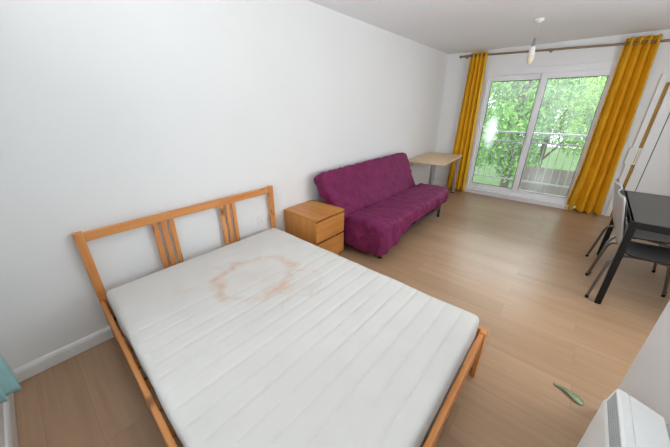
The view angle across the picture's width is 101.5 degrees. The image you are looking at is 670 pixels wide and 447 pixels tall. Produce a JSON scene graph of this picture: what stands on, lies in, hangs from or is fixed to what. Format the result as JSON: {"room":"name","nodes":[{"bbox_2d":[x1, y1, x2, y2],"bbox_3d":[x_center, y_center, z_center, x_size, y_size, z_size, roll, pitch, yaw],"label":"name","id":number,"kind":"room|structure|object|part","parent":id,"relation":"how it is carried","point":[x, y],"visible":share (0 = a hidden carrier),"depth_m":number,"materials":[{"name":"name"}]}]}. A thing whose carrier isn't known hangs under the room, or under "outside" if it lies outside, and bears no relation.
{"room":"studio apartment","nodes":[
{"label":"studio apartment","id":0,"kind":"room"},
{"bbox_2d":[0,403,4,446],"bbox_3d":[-0.964,0.213,0.313,2.700,2.447,0.120,19,29,37],"label":"wall","id":1,"kind":"structure","parent":0,"point":[2,436],"depth_m":1.31,"materials":[{"name":"paint"}]},
{"bbox_2d":[0,354,21,403],"bbox_3d":[-1.414,-0.112,0.826,0.084,1.855,0.086,-15,27,-32],"label":"curtain","id":2,"kind":"object","parent":1,"relation":"hanging from","point":[9,384],"visible":1,"depth_m":1.16,"materials":[{"name":"teal fabric"}]},
{"bbox_2d":[3,393,18,446],"bbox_3d":[-0.916,1.274,0.813,2.684,0.095,0.016,19,29,37],"label":"baseboard","id":3,"kind":"structure","parent":1,"relation":"attached to","point":[10,426],"depth_m":1.39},
{"bbox_2d":[0,0,448,369],"bbox_3d":[0.049,-1.090,3.395,0.120,2.447,6.518,19,29,37],"label":"wall","id":4,"kind":"structure","parent":0,"point":[112,112],"depth_m":1.90,"materials":[{"name":"paint"}]},
{"bbox_2d":[12,181,428,382],"bbox_3d":[0.072,0.018,3.783,0.016,0.095,6.198,19,29,37],"label":"baseboard","id":5,"kind":"structure","parent":4,"relation":"attached to","point":[47,361],"depth_m":1.78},
{"bbox_2d":[257,214,269,224],"bbox_3d":[-0.716,-0.043,2.761,0.014,0.086,0.146,19,29,37],"label":"wall socket","id":6,"kind":"object","parent":4,"relation":"attached to","point":[263,219],"visible":0.96,"depth_m":2.75,"materials":[{"name":"white plastic"}]},
{"bbox_2d":[276,211,282,219],"bbox_3d":[-0.588,-0.084,2.906,0.014,0.086,0.086,19,29,37],"label":"wall socket","id":7,"kind":"object","parent":4,"relation":"attached to","point":[279,215],"visible":1,"depth_m":2.90,"materials":[{"name":"white plastic"}]},
{"bbox_2d":[14,186,669,446],"bbox_3d":[1.629,0.625,2.646,4.290,0.120,6.518,19,29,37],"label":"floor","id":8,"kind":"structure","parent":0,"point":[519,267],"depth_m":1.99,"materials":[{"name":"brown wood"}]},
{"bbox_2d":[72,185,487,446],"bbox_3d":[-0.349,0.500,1.698,2.073,0.841,1.535,19,29,37],"label":"double bed","id":9,"kind":"object","parent":8,"relation":"on","point":[470,366],"visible":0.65,"depth_m":1.75,"materials":[{"name":"orange wood"}]},
{"bbox_3d":[-1.569,0.443,1.827,0.038,0.841,0.048,19,29,37],"label":"post","id":10,"kind":"part","parent":9,"relation":"part of","materials":[{"name":"orange wood"}]},
{"bbox_3d":[-0.815,0.836,1.232,2.024,0.105,0.024,20,30,38],"label":"rail","id":11,"kind":"part","parent":9,"relation":"part of","materials":[{"name":"orange wood"}]},
{"bbox_3d":[-1.102,-0.121,2.178,0.022,0.060,1.388,19,29,37],"label":"headboard","id":12,"kind":"part","parent":9,"relation":"part of","materials":[{"name":"orange wood"}]},
{"bbox_3d":[-0.637,0.021,2.828,0.038,0.841,0.048,19,29,37],"label":"post","id":13,"kind":"part","parent":9,"relation":"part of","materials":[{"name":"orange wood"}]},
{"bbox_2d":[106,228,478,446],"bbox_3d":[-0.338,0.566,1.701,1.967,0.190,1.436,19,29,37],"label":"mattress","id":14,"kind":"object","parent":9,"relation":"on","point":[273,337],"visible":1,"depth_m":1.37,"materials":[{"name":"white fabric"}]},
{"bbox_3d":[0.400,0.887,1.123,0.026,0.100,1.434,19,29,37],"label":"foot rail","id":15,"kind":"part","parent":9,"relation":"part of","materials":[{"name":"orange wood"}]},
{"bbox_3d":[0.132,0.407,2.249,2.024,0.105,0.024,20,30,38],"label":"rail","id":16,"kind":"part","parent":9,"relation":"part of","materials":[{"name":"orange wood"}]},
{"bbox_3d":[0.866,0.785,1.658,0.036,0.352,0.051,19,29,37],"label":"leg","id":17,"kind":"part","parent":9,"relation":"part of","materials":[{"name":"orange wood"}]},
{"bbox_2d":[284,200,343,253],"bbox_3d":[-0.224,0.095,3.033,0.481,0.546,0.438,19,29,37],"label":"chest","id":18,"kind":"object","parent":8,"relation":"on","point":[320,224],"visible":0.83,"depth_m":2.86,"materials":[{"name":"brown wood"}]},
{"bbox_3d":[-0.048,0.038,2.845,0.018,0.218,0.432,19,29,37],"label":"drawer","id":19,"kind":"part","parent":18,"relation":"part of","materials":[{"name":"brown wood"}]},
{"bbox_3d":[-0.048,0.262,2.940,0.018,0.223,0.432,19,29,37],"label":"drawer","id":20,"kind":"part","parent":18,"relation":"part of","materials":[{"name":"brown wood"}]},
{"bbox_2d":[314,152,448,258],"bbox_3d":[0.761,-0.363,3.655,0.962,0.910,2.088,19,29,37],"label":"futon sofa","id":21,"kind":"object","parent":8,"relation":"on","point":[380,198],"visible":0.91,"depth_m":3.28,"materials":[{"name":"purple fabric"}]},
{"bbox_3d":[0.527,-0.535,3.722,0.415,0.648,1.976,19,29,37],"label":"backrest","id":22,"kind":"part","parent":21,"relation":"part of","materials":[{"name":"purple fabric"}]},
{"bbox_3d":[0.894,-0.157,3.681,0.679,0.402,1.998,19,29,37],"label":"seat","id":23,"kind":"part","parent":21,"relation":"part of","materials":[{"name":"purple fabric"}]},
{"bbox_3d":[0.828,-0.171,3.693,0.575,0.275,1.740,19,29,37],"label":"frame","id":24,"kind":"part","parent":21,"relation":"part of","materials":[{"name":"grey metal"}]},
{"bbox_2d":[409,152,462,192],"bbox_3d":[1.800,-0.839,5.010,0.620,0.733,1.190,16,28,33],"label":"desk","id":25,"kind":"object","parent":8,"relation":"on","point":[433,159],"visible":0.87,"depth_m":4.75,"materials":[{"name":"brown wood"}]},
{"bbox_3d":[1.634,-0.679,4.660,0.080,0.670,0.080,16,28,33],"label":"leg","id":26,"kind":"part","parent":25,"relation":"part of","materials":[{"name":"silver metal"}]},
{"bbox_3d":[2.323,-0.937,5.272,0.052,0.670,0.052,16,28,33],"label":"leg","id":27,"kind":"part","parent":25,"relation":"part of","materials":[{"name":"silver metal"}]},
{"bbox_2d":[553,382,583,405],"bbox_3d":[1.369,0.992,1.603,0.053,0.015,0.150,-10,25,-23],"label":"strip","id":28,"kind":"object","parent":8,"relation":"on","point":[578,400],"visible":1,"depth_m":1.58,"materials":[{"name":"green plastic"}]},
{"bbox_2d":[584,189,669,297],"bbox_3d":[2.562,0.229,2.268,0.582,0.906,0.482,19,29,37],"label":"dining chair","id":29,"kind":"object","parent":8,"relation":"on","point":[660,255],"visible":0.92,"depth_m":2.26,"materials":[{"name":"grey plastic"}]},
{"bbox_3d":[2.562,0.362,2.554,0.036,0.427,0.271,-8,24,-18],"label":"leg","id":30,"kind":"part","parent":29,"relation":"part of","materials":[{"name":"silver metal"}]},
{"bbox_3d":[2.353,0.457,2.329,0.271,0.427,0.036,4,23,10],"label":"leg","id":31,"kind":"part","parent":29,"relation":"part of","materials":[{"name":"silver metal"}]},
{"bbox_3d":[2.393,-0.053,2.307,0.135,0.418,0.389,19,29,37],"label":"panel","id":32,"kind":"part","parent":29,"relation":"part of","materials":[{"name":"grey plastic"}]},
{"bbox_3d":[2.802,0.441,2.367,0.262,0.429,0.031,4,23,9],"label":"leg","id":33,"kind":"part","parent":29,"relation":"part of","materials":[{"name":"silver metal"}]},
{"bbox_2d":[585,178,669,293],"bbox_3d":[2.898,0.081,2.620,0.582,0.906,0.482,17,28,35],"label":"dining chair","id":34,"kind":"object","parent":8,"relation":"on","point":[652,237],"visible":0.59,"depth_m":2.58,"materials":[{"name":"grey plastic"}]},
{"bbox_3d":[2.890,0.214,2.906,0.036,0.427,0.271,-9,25,-20],"label":"leg","id":35,"kind":"part","parent":34,"relation":"part of","materials":[{"name":"silver metal"}]},
{"bbox_3d":[2.690,0.311,2.675,0.271,0.427,0.036,4,23,8],"label":"leg","id":36,"kind":"part","parent":34,"relation":"part of","materials":[{"name":"silver metal"}]},
{"bbox_3d":[2.724,-0.199,2.653,0.135,0.418,0.389,17,28,35],"label":"panel","id":37,"kind":"part","parent":34,"relation":"part of","materials":[{"name":"grey plastic"}]},
{"bbox_3d":[2.930,0.388,2.493,0.231,0.429,0.148,17,28,35],"label":"leg","id":38,"kind":"part","parent":34,"relation":"part of","materials":[{"name":"silver metal"}]},
{"bbox_2d":[594,190,669,303],"bbox_3d":[3.030,0.311,2.268,1.100,0.757,1.160,20,30,38],"label":"dining table","id":39,"kind":"object","parent":8,"relation":"on","point":[645,211],"visible":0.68,"depth_m":2.24,"materials":[{"name":"black metal"}]},
{"bbox_3d":[3.013,0.034,2.986,0.042,0.707,0.042,20,30,38],"label":"leg","id":40,"kind":"part","parent":39,"relation":"part of","materials":[{"name":"black metal"}]},
{"bbox_3d":[2.263,0.356,2.223,0.042,0.707,0.042,20,30,38],"label":"leg","id":41,"kind":"part","parent":39,"relation":"part of","materials":[{"name":"black metal"}]},
{"bbox_3d":[3.030,-0.014,2.130,1.100,0.050,1.160,20,30,38],"label":"frame","id":42,"kind":"part","parent":39,"relation":"part of","materials":[{"name":"black metal"}]},
{"bbox_2d":[307,0,669,53],"bbox_3d":[1.633,-1.753,1.639,4.290,0.150,6.518,19,29,37],"label":"ceiling","id":43,"kind":"structure","parent":0,"point":[446,26],"depth_m":3.01,"materials":[{"name":"paint"}]},
{"bbox_2d":[526,18,544,63],"bbox_3d":[2.256,-2.054,3.099,0.100,0.432,0.100,19,29,37],"label":"pendant light","id":44,"kind":"object","parent":43,"relation":"hanging from","point":[530,57],"visible":1,"depth_m":3.11,"materials":[{"name":"white plastic"}]},
{"bbox_3d":[2.256,-1.900,3.165,0.071,0.097,0.071,19,29,37],"label":"bulb","id":45,"kind":"part","parent":44,"relation":"part of","materials":[{"name":"white glass"}]},
{"bbox_2d":[434,29,669,214],"bbox_3d":[3.688,-1.489,4.355,4.050,2.447,0.200,19,29,37],"label":"wall","id":46,"kind":"structure","parent":0,"point":[457,68],"depth_m":4.21,"materials":[{"name":"paint"}]},
{"bbox_2d":[433,181,446,186],"bbox_3d":[2.333,-0.810,5.748,0.639,0.095,0.016,19,29,37],"label":"baseboard","id":47,"kind":"structure","parent":46,"relation":"attached to","point":[438,183],"depth_m":5.82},
{"bbox_2d":[461,61,617,210],"bbox_3d":[3.273,-1.437,4.631,1.785,2.135,0.185,19,29,37],"label":"window frame","id":48,"kind":"structure","parent":46,"relation":"in","point":[599,69],"depth_m":4.56,"materials":[{"name":"white plastic"}]},
{"bbox_3d":[3.001,-1.570,4.911,0.810,1.960,0.040,19,29,37],"label":"sliding sash","id":49,"kind":"part","parent":48,"relation":"part of","materials":[{"name":"white plastic"}]},
{"bbox_2d":[494,71,535,75],"bbox_3d":[2.932,-2.454,4.480,0.580,0.025,0.020,19,29,37],"label":"vent","id":50,"kind":"object","parent":48,"relation":"attached to","point":[498,73],"depth_m":4.50,"materials":[{"name":"white plastic"}]},
{"bbox_3d":[3.245,-0.481,5.003,1.785,0.083,0.105,19,29,37],"label":"sill","id":51,"kind":"part","parent":48,"relation":"part of","materials":[{"name":"white plastic"}]},
{"bbox_3d":[3.266,-2.398,4.213,1.725,0.040,0.032,19,29,37],"label":"head trim","id":52,"kind":"part","parent":48,"relation":"part of","materials":[{"name":"white plastic"}]},
{"bbox_3d":[3.565,-1.355,4.406,0.840,1.960,0.040,19,29,37],"label":"fixed sash","id":53,"kind":"part","parent":48,"relation":"part of","materials":[{"name":"white plastic"}]},
{"bbox_2d":[459,39,669,58],"bbox_3d":[3.269,-2.574,4.055,2.750,0.112,0.123,19,29,37],"label":"pole","id":54,"kind":"object","parent":46,"relation":"attached to","point":[550,50],"visible":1,"depth_m":3.95,"materials":[{"name":"brown metal"}]},
{"bbox_2d":[446,51,487,190],"bbox_3d":[2.444,-1.796,5.099,0.355,2.403,0.150,19,29,37],"label":"curtain","id":55,"kind":"object","parent":54,"relation":"hanging from","point":[463,143],"visible":0.93,"depth_m":5.04,"materials":[{"name":"yellow fabric"}]},
{"bbox_2d":[564,34,662,215],"bbox_3d":[3.947,-1.275,3.915,0.444,2.372,0.207,19,29,37],"label":"curtain","id":56,"kind":"object","parent":54,"relation":"hanging from","point":[591,187],"visible":1,"depth_m":3.87,"materials":[{"name":"yellow fabric"}]},
{"bbox_2d":[627,135,634,141],"bbox_3d":[4.180,-1.201,3.866,0.060,0.086,0.013,19,29,37],"label":"light switch","id":57,"kind":"object","parent":46,"relation":"attached to","point":[631,137],"visible":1,"depth_m":3.86,"materials":[{"name":"white plastic"}]},
{"bbox_2d":[604,73,669,218],"bbox_3d":[4.618,-0.887,3.569,1.130,1.955,0.042,19,29,37],"label":"door","id":58,"kind":"structure","parent":46,"relation":"in","point":[646,169],"depth_m":3.76,"materials":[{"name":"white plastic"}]},
{"bbox_3d":[4.241,-0.957,3.893,0.134,0.230,0.032,19,29,37],"label":"strike plate","id":59,"kind":"part","parent":58,"relation":"part of","materials":[{"name":"white metal"}]},
{"bbox_2d":[617,300,669,424],"bbox_3d":[1.264,0.417,-0.157,1.350,2.447,2.244,19,29,37],"label":"wall partition","id":60,"kind":"structure","parent":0,"point":[647,380],"depth_m":1.17,"materials":[{"name":"paint"}]},
{"bbox_2d":[577,389,669,446],"bbox_3d":[0.688,0.966,0.653,0.205,0.682,0.795,19,29,37],"label":"heater","id":61,"kind":"object","parent":60,"relation":"attached to","point":[621,420],"visible":1,"depth_m":0.79,"materials":[{"name":"white metal"}]},
{"bbox_2d":[607,392,620,446],"bbox_3d":[0.619,0.655,0.592,0.009,0.047,0.764,19,29,37],"label":"grille","id":62,"kind":"object","parent":61,"relation":"attached to","point":[614,400],"depth_m":0.79,"materials":[{"name":"grey plastic"}]},
{"bbox_3d":[0.766,0.830,0.592,0.083,0.300,0.691,19,29,37],"label":"control panel","id":63,"kind":"part","parent":61,"relation":"part of","materials":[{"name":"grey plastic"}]},
{"bbox_3d":[3.565,-0.486,5.419,2.900,0.270,0.536,19,29,37],"label":"balcony slab","id":64,"kind":"object","parent":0,"visible":0},
{"bbox_2d":[474,130,586,189],"bbox_3d":[3.610,-1.144,5.196,2.800,1.115,0.050,19,29,37],"label":"balcony railing","id":65,"kind":"object","parent":64,"relation":"on","point":[578,135],"visible":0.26,"depth_m":5.10,"materials":[{"name":"grey metal"}]},
{"bbox_3d":[3.610,-0.833,5.328,2.800,0.030,0.030,19,29,37],"label":"rail","id":66,"kind":"part","parent":65,"relation":"part of","materials":[{"name":"grey metal"}]},
{"bbox_3d":[3.610,-1.132,5.201,0.040,1.090,0.040,19,29,37],"label":"post","id":67,"kind":"part","parent":65,"relation":"part of","materials":[{"name":"grey metal"}]},
{"bbox_3d":[3.611,-1.494,5.048,2.800,0.025,0.030,19,29,37],"label":"rail","id":68,"kind":"part","parent":65,"relation":"part of","materials":[{"name":"grey metal"}]},
{"bbox_3d":[3.611,-1.643,4.985,2.800,0.030,0.050,19,29,37],"label":"rail","id":69,"kind":"part","parent":65,"relation":"part of","materials":[{"name":"grey metal"}]},
{"label":"outside","id":70,"kind":"structure","parent":0,"visible":0},
{"bbox_2d":[472,143,580,194],"bbox_3d":[13.661,-3.699,19.427,60.000,0.200,33.400,19,29,37],"label":"ground","id":71,"kind":"structure","parent":70,"point":[479,179],"depth_m":20.56,"materials":[{"name":"green plant"}]},
{"bbox_2d":[476,82,513,166],"bbox_3d":[6.349,-5.145,13.016,4.269,7.442,3.289,19,29,37],"label":"tree","id":72,"kind":"object","parent":71,"relation":"on","point":[491,104],"visible":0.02,"depth_m":12.10,"materials":[{"name":"green plant"}]},
{"bbox_2d":[477,77,590,186],"bbox_3d":[6.253,-3.284,9.536,3.242,6.728,2.378,19,29,37],"label":"tree","id":73,"kind":"object","parent":71,"relation":"on","point":[523,94],"visible":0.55,"depth_m":9.04,"materials":[{"name":"green plant"}]},
{"bbox_2d":[519,166,574,196],"bbox_3d":[8.287,0.252,6.583,7.250,2.520,0.132,19,29,37],"label":"fence","id":74,"kind":"object","parent":71,"relation":"on","point":[560,191],"visible":0.11,"depth_m":7.90,"materials":[{"name":"white metal"}]},
{"bbox_2d":[496,76,606,166],"bbox_3d":[11.571,-6.223,14.209,6.499,8.516,3.856,19,29,37],"label":"tree","id":75,"kind":"object","parent":71,"relation":"on","point":[567,115],"visible":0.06,"depth_m":14.04,"materials":[{"name":"green plant"}]},
{"bbox_2d":[564,76,607,150],"bbox_3d":[10.790,-3.276,10.063,4.050,6.321,2.534,19,29,37],"label":"tree","id":76,"kind":"object","parent":71,"relation":"on","point":[592,89],"visible":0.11,"depth_m":10.37,"materials":[{"name":"green plant"}]}
]}

